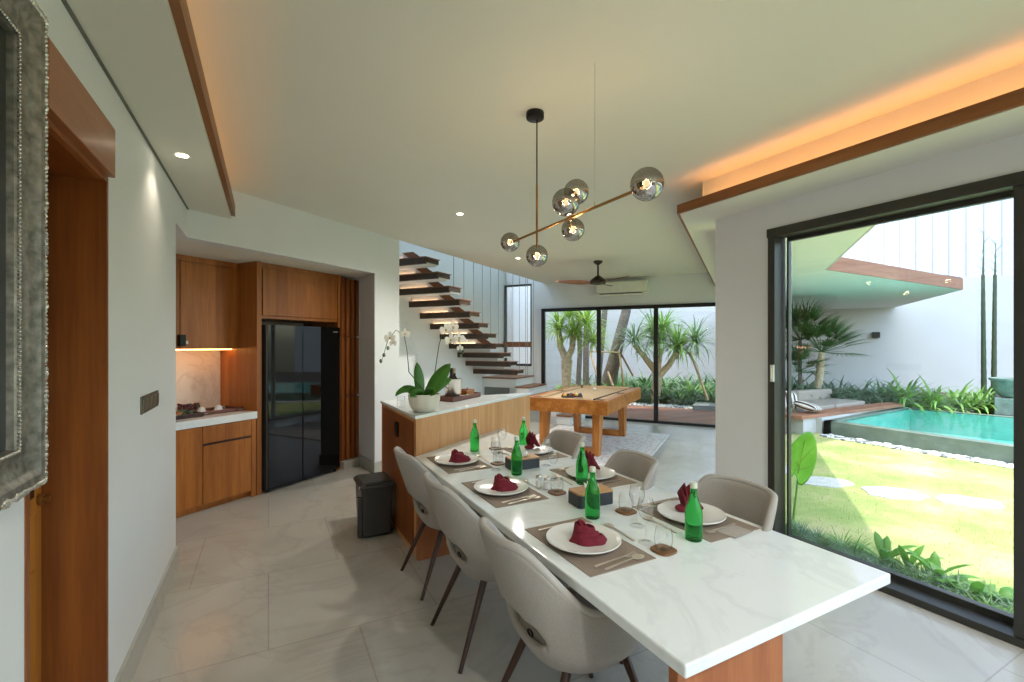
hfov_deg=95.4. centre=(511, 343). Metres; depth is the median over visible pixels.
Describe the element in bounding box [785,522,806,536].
plant
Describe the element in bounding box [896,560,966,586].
plant
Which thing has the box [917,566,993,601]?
plant
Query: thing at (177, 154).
recessed light
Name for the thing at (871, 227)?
trim
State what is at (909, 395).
plant
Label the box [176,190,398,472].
wall
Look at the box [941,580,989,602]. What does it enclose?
plant
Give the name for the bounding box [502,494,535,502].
fork
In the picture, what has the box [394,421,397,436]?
socket
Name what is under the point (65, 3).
trim
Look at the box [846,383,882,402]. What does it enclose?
plant
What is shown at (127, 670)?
baseboard
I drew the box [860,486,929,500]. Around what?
stepping stone
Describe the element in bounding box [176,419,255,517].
base cabinet
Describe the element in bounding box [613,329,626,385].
trunk
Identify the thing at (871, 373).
plant
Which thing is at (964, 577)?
leafy plant
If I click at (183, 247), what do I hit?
ceiling
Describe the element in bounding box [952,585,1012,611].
plant
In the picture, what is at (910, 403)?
plant
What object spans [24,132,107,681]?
door
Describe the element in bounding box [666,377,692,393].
plant
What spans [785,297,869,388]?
fan palm
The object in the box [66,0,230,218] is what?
ceiling
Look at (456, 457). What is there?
folded napkin
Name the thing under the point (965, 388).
plant
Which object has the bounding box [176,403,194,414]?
posy
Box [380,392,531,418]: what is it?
island countertop
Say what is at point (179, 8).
trim
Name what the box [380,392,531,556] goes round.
kitchen island
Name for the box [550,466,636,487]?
placemat
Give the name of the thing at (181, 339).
wall phone
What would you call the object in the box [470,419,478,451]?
water bottle
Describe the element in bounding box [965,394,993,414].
plant
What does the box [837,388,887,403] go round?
plant
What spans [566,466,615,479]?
dinner plate
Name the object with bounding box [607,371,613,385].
stake
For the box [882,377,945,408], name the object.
plant
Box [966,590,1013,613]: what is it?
plant
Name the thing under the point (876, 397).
plant
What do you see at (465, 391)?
box
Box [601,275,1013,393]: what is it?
wall
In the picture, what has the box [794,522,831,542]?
plant
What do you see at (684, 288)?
wall
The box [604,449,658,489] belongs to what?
dining chair
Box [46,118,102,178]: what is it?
trim
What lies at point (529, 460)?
tissue box
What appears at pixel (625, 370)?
plant
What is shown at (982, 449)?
wall
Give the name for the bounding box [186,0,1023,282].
ceiling
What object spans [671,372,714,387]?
plant
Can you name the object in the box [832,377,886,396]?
plant
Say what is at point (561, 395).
ball rack
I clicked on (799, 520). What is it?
plant
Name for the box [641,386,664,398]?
plant
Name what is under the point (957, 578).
plant
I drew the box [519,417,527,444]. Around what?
water bottle
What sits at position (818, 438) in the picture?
blades
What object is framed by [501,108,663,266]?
pendant lamp
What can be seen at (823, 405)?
seat cushion
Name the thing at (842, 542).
plant
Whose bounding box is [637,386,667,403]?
plant
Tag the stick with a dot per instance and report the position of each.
(624, 389)
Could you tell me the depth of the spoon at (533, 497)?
2.44 m
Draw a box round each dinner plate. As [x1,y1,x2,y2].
[434,453,478,465]
[474,478,527,495]
[512,444,552,454]
[546,522,621,554]
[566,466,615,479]
[657,500,725,524]
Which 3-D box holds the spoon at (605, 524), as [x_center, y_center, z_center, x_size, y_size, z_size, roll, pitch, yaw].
[0.467,0.815,2.027,0.037,0.008,0.201,0,0,-25]
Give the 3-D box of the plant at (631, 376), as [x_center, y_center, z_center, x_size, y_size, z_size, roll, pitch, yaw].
[3.967,1.386,14.915,1.289,0.781,1.449,0,0,-41]
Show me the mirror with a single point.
(2, 27)
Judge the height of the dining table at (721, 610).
0.750 m
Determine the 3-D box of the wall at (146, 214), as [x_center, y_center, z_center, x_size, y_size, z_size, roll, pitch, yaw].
[-0.774,0.110,0.014,0.200,2.920,8.342,0,0,-28]
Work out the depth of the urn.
9.56 m
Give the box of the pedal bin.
[353,472,395,537]
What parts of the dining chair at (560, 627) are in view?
leg, ring pull, seat, leg, leg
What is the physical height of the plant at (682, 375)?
0.816 m
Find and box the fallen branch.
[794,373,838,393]
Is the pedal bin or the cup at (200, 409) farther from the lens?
the cup at (200, 409)
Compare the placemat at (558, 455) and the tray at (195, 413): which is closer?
the placemat at (558, 455)
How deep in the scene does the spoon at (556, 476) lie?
2.83 m
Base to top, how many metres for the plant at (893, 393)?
0.837 m
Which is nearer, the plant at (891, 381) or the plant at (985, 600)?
the plant at (985, 600)
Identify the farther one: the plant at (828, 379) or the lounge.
the plant at (828, 379)
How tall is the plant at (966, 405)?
0.695 m
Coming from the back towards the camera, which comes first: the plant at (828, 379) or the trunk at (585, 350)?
the trunk at (585, 350)
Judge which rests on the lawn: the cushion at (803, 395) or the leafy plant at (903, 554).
the leafy plant at (903, 554)
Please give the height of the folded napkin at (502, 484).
0.082 m
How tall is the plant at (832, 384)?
0.926 m
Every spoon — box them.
[508,496,539,503]
[523,479,539,488]
[554,475,572,484]
[604,523,635,540]
[604,554,643,569]
[641,500,671,506]
[644,516,676,532]
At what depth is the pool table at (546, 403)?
6.82 m
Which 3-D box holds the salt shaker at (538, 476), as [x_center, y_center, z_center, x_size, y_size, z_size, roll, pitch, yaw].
[0.155,0.783,2.672,0.044,0.073,0.043,0,0,-28]
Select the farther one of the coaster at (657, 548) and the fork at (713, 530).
the fork at (713, 530)
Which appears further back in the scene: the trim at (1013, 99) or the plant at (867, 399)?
the plant at (867, 399)
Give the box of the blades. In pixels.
[785,438,1013,587]
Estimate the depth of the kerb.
11.29 m
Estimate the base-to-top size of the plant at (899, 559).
0.132 m
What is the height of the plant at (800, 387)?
0.921 m
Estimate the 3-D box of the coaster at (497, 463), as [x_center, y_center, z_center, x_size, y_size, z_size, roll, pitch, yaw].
[-0.096,0.816,3.184,0.090,0.009,0.090,0,0,-33]
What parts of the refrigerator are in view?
trim, door, door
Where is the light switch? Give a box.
[140,390,158,414]
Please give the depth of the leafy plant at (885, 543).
3.53 m
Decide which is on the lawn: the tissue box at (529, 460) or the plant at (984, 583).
the plant at (984, 583)
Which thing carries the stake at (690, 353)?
attached to the tree at (678, 343)
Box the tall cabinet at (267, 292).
[220,261,339,494]
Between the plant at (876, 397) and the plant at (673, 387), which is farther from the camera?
the plant at (673, 387)
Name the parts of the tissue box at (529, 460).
lid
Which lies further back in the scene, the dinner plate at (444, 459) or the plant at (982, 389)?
the plant at (982, 389)
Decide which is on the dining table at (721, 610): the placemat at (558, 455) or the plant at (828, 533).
the placemat at (558, 455)
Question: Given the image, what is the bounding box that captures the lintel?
[46,37,114,177]
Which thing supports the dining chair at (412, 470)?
on the floor at (280, 584)
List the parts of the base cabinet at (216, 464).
door, drawer, door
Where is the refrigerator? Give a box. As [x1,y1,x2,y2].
[262,324,339,492]
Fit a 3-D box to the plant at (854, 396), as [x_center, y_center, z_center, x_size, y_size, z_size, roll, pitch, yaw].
[8.115,1.286,11.151,1.235,0.727,1.119,0,0,30]
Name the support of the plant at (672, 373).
in the planting bed
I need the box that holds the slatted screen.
[340,278,358,460]
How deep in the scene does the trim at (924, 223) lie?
15.36 m
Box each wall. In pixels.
[0,0,186,681]
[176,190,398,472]
[176,321,303,410]
[399,240,503,399]
[503,271,714,382]
[507,287,596,391]
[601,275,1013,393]
[703,63,1023,195]
[715,133,1023,486]
[824,407,1013,463]
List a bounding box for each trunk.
[576,313,582,384]
[583,311,589,384]
[595,310,607,382]
[601,309,630,385]
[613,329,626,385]
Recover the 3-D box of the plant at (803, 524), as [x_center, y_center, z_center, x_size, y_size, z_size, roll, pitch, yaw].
[2.545,1.633,3.941,0.343,0.150,0.345,0,0,30]
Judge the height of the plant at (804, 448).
0.963 m
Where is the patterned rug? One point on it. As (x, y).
(648, 443)
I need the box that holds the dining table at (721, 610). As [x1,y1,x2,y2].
[415,429,889,681]
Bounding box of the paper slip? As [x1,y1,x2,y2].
[716,525,752,537]
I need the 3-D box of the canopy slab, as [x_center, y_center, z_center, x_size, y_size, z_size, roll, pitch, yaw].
[5.714,-1.310,11.173,7.305,0.160,16.426,0,0,44]
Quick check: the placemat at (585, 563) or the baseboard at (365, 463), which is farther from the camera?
the baseboard at (365, 463)
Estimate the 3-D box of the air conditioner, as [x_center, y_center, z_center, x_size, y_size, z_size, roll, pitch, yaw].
[2.237,-1.130,9.470,1.040,0.280,0.210,0,0,27]
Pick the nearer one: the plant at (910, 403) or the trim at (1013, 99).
the trim at (1013, 99)
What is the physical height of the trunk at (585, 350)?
3.129 m
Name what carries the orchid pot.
on the island countertop
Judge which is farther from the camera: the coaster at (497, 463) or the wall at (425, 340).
the wall at (425, 340)
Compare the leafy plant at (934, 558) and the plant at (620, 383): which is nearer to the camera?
the leafy plant at (934, 558)
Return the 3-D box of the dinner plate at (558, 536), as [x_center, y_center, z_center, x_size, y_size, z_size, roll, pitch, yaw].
[0.293,0.802,1.913,0.306,0.024,0.306,0,0,-28]
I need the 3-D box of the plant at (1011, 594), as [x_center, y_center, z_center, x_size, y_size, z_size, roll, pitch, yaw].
[3.105,1.620,2.747,0.467,0.204,0.464,0,0,-4]
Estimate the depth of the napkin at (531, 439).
3.57 m
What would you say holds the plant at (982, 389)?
in the planting bed
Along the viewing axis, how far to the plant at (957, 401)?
10.20 m
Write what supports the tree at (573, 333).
on the planting bed
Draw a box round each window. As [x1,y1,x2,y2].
[504,284,531,365]
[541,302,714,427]
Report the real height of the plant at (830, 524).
0.232 m
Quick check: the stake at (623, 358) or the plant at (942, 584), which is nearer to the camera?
the plant at (942, 584)
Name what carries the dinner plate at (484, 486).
on the placemat at (496, 501)
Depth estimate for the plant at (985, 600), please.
2.79 m
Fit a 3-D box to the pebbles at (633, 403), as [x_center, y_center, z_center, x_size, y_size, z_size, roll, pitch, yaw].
[3.659,1.602,12.209,5.469,0.072,0.628,0,0,27]
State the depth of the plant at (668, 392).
12.56 m
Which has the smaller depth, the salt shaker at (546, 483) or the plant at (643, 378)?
the salt shaker at (546, 483)
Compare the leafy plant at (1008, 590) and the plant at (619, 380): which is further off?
the plant at (619, 380)
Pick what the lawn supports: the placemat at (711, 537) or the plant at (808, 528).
the plant at (808, 528)
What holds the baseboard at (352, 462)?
attached to the wall at (258, 225)
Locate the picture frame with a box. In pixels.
[0,0,48,510]
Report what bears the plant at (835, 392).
in the planting bed
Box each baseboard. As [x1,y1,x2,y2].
[114,546,178,681]
[340,457,359,469]
[358,454,381,472]
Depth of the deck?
10.58 m
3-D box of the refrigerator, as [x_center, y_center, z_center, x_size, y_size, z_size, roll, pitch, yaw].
[-2.623,0.682,5.457,0.623,1.775,0.990,0,0,27]
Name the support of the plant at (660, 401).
in the planting bed
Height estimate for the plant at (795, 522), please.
0.190 m
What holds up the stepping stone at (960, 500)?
on the lawn
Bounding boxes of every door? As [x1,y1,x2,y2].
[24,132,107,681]
[767,171,1023,648]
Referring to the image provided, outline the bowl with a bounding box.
[988,377,1013,397]
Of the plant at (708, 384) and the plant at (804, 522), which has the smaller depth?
the plant at (804, 522)
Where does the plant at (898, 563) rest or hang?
on the lawn
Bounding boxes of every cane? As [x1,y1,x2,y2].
[973,228,989,393]
[986,239,1000,401]
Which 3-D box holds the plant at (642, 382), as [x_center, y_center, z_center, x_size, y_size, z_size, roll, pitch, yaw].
[4.325,1.369,15.003,1.550,0.835,1.379,0,0,-23]
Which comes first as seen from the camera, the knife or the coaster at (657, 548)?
the coaster at (657, 548)
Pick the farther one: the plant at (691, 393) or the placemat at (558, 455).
the plant at (691, 393)
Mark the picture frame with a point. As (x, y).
(24, 207)
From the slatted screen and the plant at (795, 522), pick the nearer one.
the plant at (795, 522)
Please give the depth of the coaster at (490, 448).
3.62 m
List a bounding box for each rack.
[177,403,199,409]
[561,395,582,397]
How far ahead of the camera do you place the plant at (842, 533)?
3.72 m
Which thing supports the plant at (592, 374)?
in the planting bed
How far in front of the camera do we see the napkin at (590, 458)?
2.93 m
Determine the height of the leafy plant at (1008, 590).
0.173 m
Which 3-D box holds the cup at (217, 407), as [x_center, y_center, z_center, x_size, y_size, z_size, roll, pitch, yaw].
[-2.985,0.653,4.738,0.132,0.066,0.132,0,0,-28]
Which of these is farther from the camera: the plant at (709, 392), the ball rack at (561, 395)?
the plant at (709, 392)
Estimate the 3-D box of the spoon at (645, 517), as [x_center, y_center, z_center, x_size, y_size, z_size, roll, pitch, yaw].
[0.668,0.815,2.110,0.037,0.008,0.201,0,0,-25]
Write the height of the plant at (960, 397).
0.718 m
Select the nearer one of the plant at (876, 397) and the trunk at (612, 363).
the plant at (876, 397)
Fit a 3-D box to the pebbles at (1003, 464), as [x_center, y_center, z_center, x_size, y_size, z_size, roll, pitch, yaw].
[6.923,1.657,6.077,0.348,0.054,5.633,0,0,-28]
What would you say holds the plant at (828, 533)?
on the lawn
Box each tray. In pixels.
[176,411,203,419]
[193,406,243,414]
[440,392,480,401]
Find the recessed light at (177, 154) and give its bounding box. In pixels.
[173,152,190,158]
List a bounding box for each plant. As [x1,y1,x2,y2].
[571,374,592,384]
[593,374,641,402]
[617,373,637,386]
[621,370,641,383]
[627,383,650,400]
[628,376,650,387]
[631,369,664,386]
[631,377,670,391]
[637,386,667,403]
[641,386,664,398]
[643,370,682,392]
[646,390,675,403]
[661,385,691,404]
[661,388,697,405]
[662,373,692,389]
[665,387,692,402]
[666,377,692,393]
[669,372,713,388]
[669,389,704,405]
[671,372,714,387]
[673,379,701,397]
[674,375,713,394]
[680,379,712,399]
[682,375,714,393]
[688,382,714,398]
[691,389,714,402]
[691,393,713,401]
[785,376,848,398]
[785,379,836,389]
[785,520,819,540]
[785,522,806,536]
[791,431,816,529]
[792,517,820,536]
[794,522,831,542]
[798,524,827,540]
[801,530,848,549]
[803,528,838,543]
[808,379,842,391]
[810,376,857,397]
[811,524,867,555]
[813,382,863,399]
[813,534,846,547]
[820,533,856,551]
[824,533,863,557]
[827,532,882,564]
[830,386,874,400]
[831,542,883,560]
[831,542,897,567]
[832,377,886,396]
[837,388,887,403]
[838,375,918,402]
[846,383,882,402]
[848,384,895,403]
[850,381,904,396]
[850,531,920,561]
[851,368,958,415]
[854,380,929,412]
[855,548,891,568]
[856,553,893,568]
[859,373,935,394]
[862,381,919,403]
[863,554,907,571]
[873,543,913,574]
[875,545,942,578]
[880,559,914,575]
[881,381,920,398]
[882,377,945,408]
[884,563,921,579]
[886,373,978,417]
[887,387,953,418]
[887,560,915,575]
[889,556,953,592]
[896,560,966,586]
[903,547,980,585]
[903,558,975,594]
[912,380,994,412]
[915,567,977,598]
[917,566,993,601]
[919,561,989,592]
[930,578,1013,598]
[933,386,1010,414]
[939,578,996,602]
[940,387,991,412]
[940,389,997,413]
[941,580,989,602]
[943,396,991,411]
[944,384,993,400]
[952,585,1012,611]
[954,573,1013,608]
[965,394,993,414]
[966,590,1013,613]
[974,393,993,410]
[977,583,1013,613]
[978,587,1013,608]
[984,600,1013,612]
[986,594,1013,608]
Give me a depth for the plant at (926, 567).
3.10 m
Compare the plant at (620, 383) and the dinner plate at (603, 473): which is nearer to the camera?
the dinner plate at (603, 473)
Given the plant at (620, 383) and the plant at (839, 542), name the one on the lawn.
the plant at (839, 542)
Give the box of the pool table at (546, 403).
[530,385,640,456]
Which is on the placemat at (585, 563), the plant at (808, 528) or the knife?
the knife
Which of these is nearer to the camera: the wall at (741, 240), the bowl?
the wall at (741, 240)
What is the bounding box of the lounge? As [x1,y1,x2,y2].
[785,388,902,433]
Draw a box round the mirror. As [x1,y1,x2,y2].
[0,25,5,451]
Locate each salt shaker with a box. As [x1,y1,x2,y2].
[536,474,541,486]
[544,476,549,488]
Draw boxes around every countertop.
[176,410,256,430]
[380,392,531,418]
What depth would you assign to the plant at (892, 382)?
11.08 m
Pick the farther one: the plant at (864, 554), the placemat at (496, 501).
the plant at (864, 554)
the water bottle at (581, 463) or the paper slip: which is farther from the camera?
the water bottle at (581, 463)
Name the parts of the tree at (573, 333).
crown, crown, crown, crown, crown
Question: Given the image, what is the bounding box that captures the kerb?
[692,402,714,410]
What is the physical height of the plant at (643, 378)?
0.932 m
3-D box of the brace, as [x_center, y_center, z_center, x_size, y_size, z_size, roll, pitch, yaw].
[2.687,0.232,13.501,0.900,0.059,0.040,0,0,30]
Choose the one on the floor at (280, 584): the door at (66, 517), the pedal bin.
the pedal bin
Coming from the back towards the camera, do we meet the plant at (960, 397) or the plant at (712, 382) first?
the plant at (712, 382)
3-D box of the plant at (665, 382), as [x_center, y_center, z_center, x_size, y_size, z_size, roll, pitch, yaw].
[5.296,1.322,15.632,1.829,0.986,1.628,0,0,33]
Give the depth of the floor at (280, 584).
2.67 m
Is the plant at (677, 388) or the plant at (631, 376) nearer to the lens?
the plant at (677, 388)
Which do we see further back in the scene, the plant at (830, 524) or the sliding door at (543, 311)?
the sliding door at (543, 311)
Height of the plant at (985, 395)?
0.880 m
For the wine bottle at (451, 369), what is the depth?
4.37 m
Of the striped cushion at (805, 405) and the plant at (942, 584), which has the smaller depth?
the plant at (942, 584)
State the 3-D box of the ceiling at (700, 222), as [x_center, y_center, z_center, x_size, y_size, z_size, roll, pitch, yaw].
[2.944,-1.105,3.428,2.996,0.030,10.563,0,0,-4]
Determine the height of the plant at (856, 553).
0.160 m
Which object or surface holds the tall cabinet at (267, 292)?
on the floor at (280, 584)
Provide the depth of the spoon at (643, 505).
2.36 m
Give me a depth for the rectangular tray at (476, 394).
4.36 m
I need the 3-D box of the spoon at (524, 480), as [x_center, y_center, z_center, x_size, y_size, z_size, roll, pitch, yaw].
[0.112,0.815,2.716,0.037,0.008,0.201,0,0,-25]
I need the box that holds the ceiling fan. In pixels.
[556,260,628,285]
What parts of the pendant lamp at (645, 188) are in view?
globe, rod, globe, cord, globe, globe, globe, globe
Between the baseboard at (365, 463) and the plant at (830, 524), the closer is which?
the plant at (830, 524)
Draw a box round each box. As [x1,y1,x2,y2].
[461,388,474,394]
[505,451,539,469]
[568,481,612,508]
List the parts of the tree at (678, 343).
crown, crown, crown, crown, crown, crown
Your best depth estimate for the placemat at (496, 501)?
2.48 m
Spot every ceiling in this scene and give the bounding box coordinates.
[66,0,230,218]
[176,239,371,278]
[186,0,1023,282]
[680,105,1023,282]
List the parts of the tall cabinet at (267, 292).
door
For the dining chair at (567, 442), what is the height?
0.887 m
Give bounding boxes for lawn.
[785,433,1013,593]
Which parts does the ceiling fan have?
blade, motor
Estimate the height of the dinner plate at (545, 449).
0.024 m
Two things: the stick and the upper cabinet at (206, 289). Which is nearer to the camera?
the upper cabinet at (206, 289)
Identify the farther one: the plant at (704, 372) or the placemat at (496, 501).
the plant at (704, 372)
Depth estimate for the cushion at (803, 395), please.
10.82 m
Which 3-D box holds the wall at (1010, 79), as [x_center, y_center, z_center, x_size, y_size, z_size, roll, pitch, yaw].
[2.953,-1.235,3.435,2.689,0.230,10.421,0,0,-3]
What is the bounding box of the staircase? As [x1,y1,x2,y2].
[399,252,584,424]
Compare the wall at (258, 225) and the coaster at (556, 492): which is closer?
the coaster at (556, 492)
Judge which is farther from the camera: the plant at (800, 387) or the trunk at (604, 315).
the trunk at (604, 315)
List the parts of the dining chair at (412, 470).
leg, seat, leg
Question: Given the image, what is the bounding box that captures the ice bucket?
[445,378,461,396]
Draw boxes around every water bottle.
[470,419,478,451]
[511,436,521,475]
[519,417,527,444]
[576,442,587,484]
[585,466,599,519]
[685,481,702,542]
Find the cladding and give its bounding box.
[842,198,1013,277]
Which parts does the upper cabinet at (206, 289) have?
door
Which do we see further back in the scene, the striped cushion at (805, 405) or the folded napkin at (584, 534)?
the striped cushion at (805, 405)
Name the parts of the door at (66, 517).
lock plate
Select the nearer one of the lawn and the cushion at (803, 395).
the lawn
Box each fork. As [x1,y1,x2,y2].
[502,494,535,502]
[594,551,637,566]
[706,523,735,532]
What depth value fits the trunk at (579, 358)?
14.85 m
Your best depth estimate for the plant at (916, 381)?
11.35 m
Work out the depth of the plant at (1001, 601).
2.86 m
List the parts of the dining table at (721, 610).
leg, leg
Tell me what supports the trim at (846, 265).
attached to the canopy slab
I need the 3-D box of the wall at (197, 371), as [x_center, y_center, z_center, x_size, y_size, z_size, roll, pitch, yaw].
[-3.553,0.355,4.575,0.150,2.430,4.400,0,0,27]
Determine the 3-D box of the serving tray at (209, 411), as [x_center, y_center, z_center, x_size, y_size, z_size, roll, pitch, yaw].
[-3.029,0.680,4.783,0.262,0.036,0.402,0,0,27]
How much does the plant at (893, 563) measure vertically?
0.197 m
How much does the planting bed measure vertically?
0.300 m
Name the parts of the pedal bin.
lever, lid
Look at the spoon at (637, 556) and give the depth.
1.75 m
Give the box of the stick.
[593,389,626,399]
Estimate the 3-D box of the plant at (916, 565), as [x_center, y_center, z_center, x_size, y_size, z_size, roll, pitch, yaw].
[2.817,1.607,3.165,0.447,0.232,0.479,0,0,31]
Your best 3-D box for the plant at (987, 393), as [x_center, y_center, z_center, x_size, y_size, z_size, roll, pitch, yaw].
[10.443,1.302,9.964,1.264,0.630,1.178,0,0,-14]
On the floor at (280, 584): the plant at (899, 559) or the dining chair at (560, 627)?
the dining chair at (560, 627)
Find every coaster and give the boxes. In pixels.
[489,446,501,449]
[491,461,504,465]
[548,489,565,495]
[615,507,636,515]
[650,543,676,556]
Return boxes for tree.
[546,310,616,387]
[605,307,714,403]
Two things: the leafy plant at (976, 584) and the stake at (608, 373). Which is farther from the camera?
the stake at (608, 373)
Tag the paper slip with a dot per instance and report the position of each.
(734, 531)
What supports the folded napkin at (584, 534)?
on the dinner plate at (558, 536)
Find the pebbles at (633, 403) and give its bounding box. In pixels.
[629,402,691,408]
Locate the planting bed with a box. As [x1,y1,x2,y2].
[590,383,998,405]
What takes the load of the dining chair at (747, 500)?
on the floor at (280, 584)
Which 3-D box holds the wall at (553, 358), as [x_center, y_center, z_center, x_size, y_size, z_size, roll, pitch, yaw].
[1.530,-1.230,15.786,0.200,7.400,10.000,0,0,27]
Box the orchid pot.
[379,321,467,412]
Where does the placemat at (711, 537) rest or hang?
on the dining table at (721, 610)
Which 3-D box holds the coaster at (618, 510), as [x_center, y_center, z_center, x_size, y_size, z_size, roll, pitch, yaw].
[0.556,0.816,2.275,0.090,0.009,0.090,0,0,-33]
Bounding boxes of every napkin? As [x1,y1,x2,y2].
[449,449,470,462]
[491,473,517,491]
[524,431,539,448]
[569,519,606,546]
[585,450,599,472]
[675,483,703,511]
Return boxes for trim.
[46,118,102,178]
[61,0,188,209]
[168,0,234,215]
[503,342,531,346]
[677,87,1023,284]
[825,225,959,306]
[827,257,962,289]
[917,214,931,272]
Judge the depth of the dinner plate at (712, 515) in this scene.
2.21 m
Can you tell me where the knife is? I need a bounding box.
[538,521,574,530]
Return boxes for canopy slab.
[785,226,959,309]
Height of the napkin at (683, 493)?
0.141 m
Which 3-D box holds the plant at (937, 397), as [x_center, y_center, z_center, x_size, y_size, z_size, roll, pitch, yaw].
[9.619,1.169,10.634,1.764,0.943,1.892,0,0,-11]
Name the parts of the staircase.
rod, rod, rod, rod, recess panel, rod, rod, rod, rod, rod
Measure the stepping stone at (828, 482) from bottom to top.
0.042 m
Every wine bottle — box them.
[449,368,454,378]
[453,368,457,378]
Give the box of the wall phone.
[177,335,187,345]
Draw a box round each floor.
[132,418,1023,681]
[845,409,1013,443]
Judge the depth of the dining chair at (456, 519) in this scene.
2.28 m
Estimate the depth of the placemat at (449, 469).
3.11 m
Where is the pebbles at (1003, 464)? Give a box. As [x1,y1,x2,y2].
[819,433,1013,468]
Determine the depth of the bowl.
9.59 m
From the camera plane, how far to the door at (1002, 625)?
2.82 m
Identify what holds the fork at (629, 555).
on the placemat at (585, 563)
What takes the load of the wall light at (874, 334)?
attached to the wall at (938, 339)
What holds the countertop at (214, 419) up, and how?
on the base cabinet at (216, 464)
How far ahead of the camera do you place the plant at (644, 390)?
13.14 m
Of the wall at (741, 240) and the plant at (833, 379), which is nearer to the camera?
the wall at (741, 240)
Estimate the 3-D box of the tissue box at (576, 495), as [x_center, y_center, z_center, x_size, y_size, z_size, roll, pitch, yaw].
[0.406,0.766,2.407,0.210,0.107,0.124,0,0,-24]
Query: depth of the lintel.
1.47 m
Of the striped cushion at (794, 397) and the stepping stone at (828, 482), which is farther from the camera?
the striped cushion at (794, 397)
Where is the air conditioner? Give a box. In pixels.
[596,280,648,296]
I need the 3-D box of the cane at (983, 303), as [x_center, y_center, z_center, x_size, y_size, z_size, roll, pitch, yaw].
[11.190,-0.597,11.058,0.361,4.334,0.355,0,0,-28]
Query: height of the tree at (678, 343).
2.971 m
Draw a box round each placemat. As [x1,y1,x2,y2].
[426,453,492,473]
[462,476,548,507]
[502,447,567,460]
[525,517,655,576]
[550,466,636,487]
[632,497,759,542]
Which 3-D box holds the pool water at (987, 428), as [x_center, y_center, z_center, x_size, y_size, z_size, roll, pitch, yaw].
[10.808,1.968,5.227,5.400,1.005,11.250,0,0,-28]
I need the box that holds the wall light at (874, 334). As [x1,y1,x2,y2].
[872,332,879,337]
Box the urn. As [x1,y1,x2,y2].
[988,377,1013,415]
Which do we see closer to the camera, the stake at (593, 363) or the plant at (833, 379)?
the plant at (833, 379)
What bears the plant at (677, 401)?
in the planting bed
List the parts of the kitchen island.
panel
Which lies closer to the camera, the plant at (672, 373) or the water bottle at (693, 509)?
the water bottle at (693, 509)
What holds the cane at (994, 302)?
in the planting bed
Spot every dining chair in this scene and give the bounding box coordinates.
[394,446,466,600]
[423,472,513,673]
[478,517,638,681]
[498,429,585,529]
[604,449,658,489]
[619,474,777,663]
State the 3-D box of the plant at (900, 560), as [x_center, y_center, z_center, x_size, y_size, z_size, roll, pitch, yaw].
[2.761,1.637,3.289,0.305,0.134,0.307,0,0,-3]
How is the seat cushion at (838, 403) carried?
on the lounge
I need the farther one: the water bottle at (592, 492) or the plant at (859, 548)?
the plant at (859, 548)
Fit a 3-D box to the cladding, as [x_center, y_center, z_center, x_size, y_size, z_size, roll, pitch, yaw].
[11.602,-6.130,16.468,36.000,8.000,0.126,0,0,27]
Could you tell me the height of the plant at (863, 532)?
0.239 m
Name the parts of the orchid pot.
flower, stem, flower, pot, flower, stem, flower, flower, flower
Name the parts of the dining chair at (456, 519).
leg, leg, seat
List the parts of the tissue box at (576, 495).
lid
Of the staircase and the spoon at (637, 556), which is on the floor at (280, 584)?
the staircase
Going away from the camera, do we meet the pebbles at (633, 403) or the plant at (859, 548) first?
the plant at (859, 548)
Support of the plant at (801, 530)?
on the lawn
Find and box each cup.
[197,407,206,413]
[212,405,224,410]
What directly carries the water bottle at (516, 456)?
on the dining table at (721, 610)
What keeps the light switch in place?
attached to the wall at (146, 214)
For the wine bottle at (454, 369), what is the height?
0.271 m
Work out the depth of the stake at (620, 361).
13.07 m
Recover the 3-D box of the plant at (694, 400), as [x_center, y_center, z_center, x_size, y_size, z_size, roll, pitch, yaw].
[4.663,1.446,12.026,1.095,0.590,0.974,0,0,-19]
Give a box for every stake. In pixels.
[590,352,596,376]
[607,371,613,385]
[618,351,624,385]
[619,350,633,376]
[689,352,708,399]
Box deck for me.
[585,405,714,423]
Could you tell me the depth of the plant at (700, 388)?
13.01 m
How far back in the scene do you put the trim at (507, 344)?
10.60 m
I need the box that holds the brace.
[590,351,618,352]
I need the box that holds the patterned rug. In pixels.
[536,425,669,466]
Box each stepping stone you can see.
[796,476,853,487]
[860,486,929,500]
[935,495,1005,508]
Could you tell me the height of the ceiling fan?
0.385 m
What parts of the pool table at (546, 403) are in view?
leg, leg, rail, foot rail, leg, foot rail, leg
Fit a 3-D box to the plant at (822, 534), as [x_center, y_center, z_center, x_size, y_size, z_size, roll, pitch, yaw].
[2.570,1.637,3.762,0.315,0.137,0.313,0,0,10]
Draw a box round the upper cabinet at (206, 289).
[176,254,237,349]
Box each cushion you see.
[785,391,798,408]
[785,402,834,412]
[792,388,831,400]
[793,400,821,411]
[802,398,864,407]

